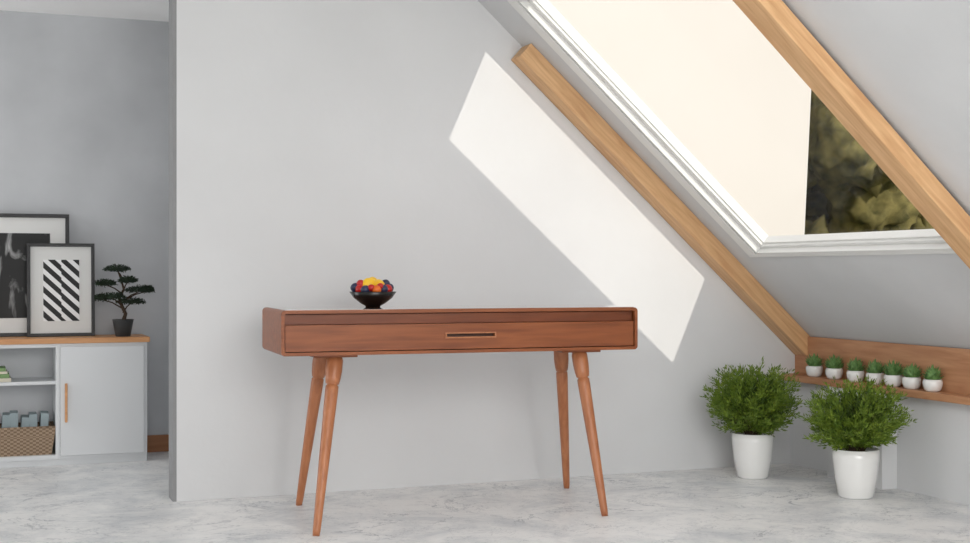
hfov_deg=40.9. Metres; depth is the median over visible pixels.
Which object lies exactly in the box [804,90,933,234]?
forest trees
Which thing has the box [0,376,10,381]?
book
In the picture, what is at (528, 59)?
beam
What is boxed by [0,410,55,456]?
wicker basket
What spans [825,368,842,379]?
pot
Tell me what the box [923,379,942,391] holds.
pot
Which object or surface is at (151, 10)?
ceiling
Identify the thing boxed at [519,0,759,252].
reveal
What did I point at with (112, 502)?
floor
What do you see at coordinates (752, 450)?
pot
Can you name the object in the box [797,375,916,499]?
potted shrub
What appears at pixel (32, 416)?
book
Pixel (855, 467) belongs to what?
pot
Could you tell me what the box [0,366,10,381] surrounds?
book stack
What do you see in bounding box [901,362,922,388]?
potted succulent
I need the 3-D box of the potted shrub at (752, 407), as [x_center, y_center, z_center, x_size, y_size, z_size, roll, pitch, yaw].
[1.185,0.646,5.800,0.462,0.547,0.493,0,0,20]
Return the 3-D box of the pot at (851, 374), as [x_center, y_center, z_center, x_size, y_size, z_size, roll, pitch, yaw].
[1.639,0.463,5.750,0.079,0.050,0.079,0,0,-21]
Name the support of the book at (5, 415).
on the wicker basket
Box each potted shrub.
[700,357,802,479]
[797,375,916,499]
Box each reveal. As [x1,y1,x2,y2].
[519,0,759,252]
[757,243,952,253]
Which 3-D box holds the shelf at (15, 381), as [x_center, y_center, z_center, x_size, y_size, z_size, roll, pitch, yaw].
[-2.580,0.527,6.105,1.058,0.015,0.270,0,0,-21]
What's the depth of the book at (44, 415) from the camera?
6.20 m
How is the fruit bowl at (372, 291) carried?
on the writing desk
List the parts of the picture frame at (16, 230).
rail, rail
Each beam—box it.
[511,44,809,355]
[733,0,969,268]
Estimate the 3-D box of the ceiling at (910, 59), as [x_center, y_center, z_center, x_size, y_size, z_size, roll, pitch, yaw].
[2.041,-0.412,2.769,2.056,1.863,6.890,0,0,-21]
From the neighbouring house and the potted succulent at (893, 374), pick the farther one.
the neighbouring house
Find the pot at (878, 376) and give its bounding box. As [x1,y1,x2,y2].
[866,372,883,384]
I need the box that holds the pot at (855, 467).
[832,446,879,499]
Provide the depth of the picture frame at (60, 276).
6.35 m
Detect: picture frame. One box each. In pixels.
[0,213,68,336]
[27,243,94,336]
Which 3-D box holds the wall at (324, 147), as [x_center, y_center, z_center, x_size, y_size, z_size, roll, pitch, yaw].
[0.225,-0.180,5.824,3.173,2.200,0.120,0,0,-21]
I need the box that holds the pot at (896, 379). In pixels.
[884,374,902,386]
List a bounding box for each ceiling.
[0,0,168,21]
[478,0,969,348]
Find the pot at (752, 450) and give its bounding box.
[732,431,773,479]
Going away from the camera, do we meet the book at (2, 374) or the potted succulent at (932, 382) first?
the potted succulent at (932, 382)
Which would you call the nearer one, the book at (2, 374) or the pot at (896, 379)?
the pot at (896, 379)
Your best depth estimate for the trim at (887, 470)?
5.50 m
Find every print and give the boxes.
[0,233,49,317]
[43,260,79,320]
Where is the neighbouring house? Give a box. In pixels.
[548,0,810,235]
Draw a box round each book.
[0,372,8,377]
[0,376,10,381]
[1,412,9,427]
[10,410,17,427]
[20,415,29,426]
[28,412,36,426]
[39,411,48,425]
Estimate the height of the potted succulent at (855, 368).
0.116 m
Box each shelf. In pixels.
[0,377,55,385]
[783,337,969,404]
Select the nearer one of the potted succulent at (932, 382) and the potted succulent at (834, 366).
the potted succulent at (932, 382)
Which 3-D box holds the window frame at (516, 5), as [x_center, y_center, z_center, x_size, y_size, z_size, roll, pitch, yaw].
[0.916,-0.596,4.982,1.177,1.064,1.450,0,0,-21]
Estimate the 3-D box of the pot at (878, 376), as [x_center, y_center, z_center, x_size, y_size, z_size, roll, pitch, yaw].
[1.688,0.463,5.624,0.079,0.050,0.079,0,0,-21]
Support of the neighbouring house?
on the ground
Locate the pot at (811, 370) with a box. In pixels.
[806,365,822,376]
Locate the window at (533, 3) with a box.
[527,0,945,247]
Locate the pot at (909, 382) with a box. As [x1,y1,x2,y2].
[902,376,921,388]
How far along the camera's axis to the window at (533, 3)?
5.49 m
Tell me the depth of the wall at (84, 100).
6.55 m
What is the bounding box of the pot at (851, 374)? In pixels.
[846,370,864,381]
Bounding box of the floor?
[0,451,969,542]
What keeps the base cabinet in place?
on the floor
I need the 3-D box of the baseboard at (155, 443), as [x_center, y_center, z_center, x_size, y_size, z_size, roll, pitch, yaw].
[-3.106,0.877,6.081,3.800,0.085,0.015,0,0,-21]
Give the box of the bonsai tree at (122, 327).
[94,263,154,336]
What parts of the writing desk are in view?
leg, leg, mount plate, drawer, desk panel, drawer rail, drawer, drawer, leg, drawer, mount plate, leg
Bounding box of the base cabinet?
[0,334,149,467]
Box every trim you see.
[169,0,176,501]
[827,387,896,489]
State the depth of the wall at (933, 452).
5.35 m
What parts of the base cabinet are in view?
handle, rail, door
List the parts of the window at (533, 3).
sash lip, lower sash lip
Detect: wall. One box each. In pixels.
[0,10,168,434]
[177,0,794,501]
[790,381,969,505]
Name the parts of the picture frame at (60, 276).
rail, rail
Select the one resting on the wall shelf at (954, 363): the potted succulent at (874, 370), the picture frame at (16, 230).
the potted succulent at (874, 370)
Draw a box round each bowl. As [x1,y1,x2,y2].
[350,277,395,306]
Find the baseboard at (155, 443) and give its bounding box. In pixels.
[147,434,168,451]
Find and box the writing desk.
[262,304,637,535]
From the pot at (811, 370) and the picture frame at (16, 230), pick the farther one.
the picture frame at (16, 230)
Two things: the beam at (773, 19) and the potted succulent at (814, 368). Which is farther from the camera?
the potted succulent at (814, 368)
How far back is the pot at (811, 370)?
6.00 m
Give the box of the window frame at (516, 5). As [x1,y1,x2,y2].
[511,0,954,256]
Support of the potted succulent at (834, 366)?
on the wall shelf at (954, 363)
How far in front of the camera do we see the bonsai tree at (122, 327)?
6.33 m
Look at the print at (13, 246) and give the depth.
6.34 m
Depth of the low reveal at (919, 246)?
5.12 m
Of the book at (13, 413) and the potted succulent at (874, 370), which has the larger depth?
the book at (13, 413)
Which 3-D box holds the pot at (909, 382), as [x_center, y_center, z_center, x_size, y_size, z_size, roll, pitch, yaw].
[1.773,0.463,5.403,0.079,0.050,0.079,0,0,-21]
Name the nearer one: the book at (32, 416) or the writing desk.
the writing desk
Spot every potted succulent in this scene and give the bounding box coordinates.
[806,353,823,376]
[824,354,843,379]
[846,357,864,381]
[866,359,884,384]
[882,360,903,386]
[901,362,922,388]
[922,364,943,391]
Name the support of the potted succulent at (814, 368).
on the wall shelf at (954, 363)
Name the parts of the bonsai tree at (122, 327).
pot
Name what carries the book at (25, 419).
on the wicker basket
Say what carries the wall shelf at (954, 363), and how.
attached to the wall at (933, 452)

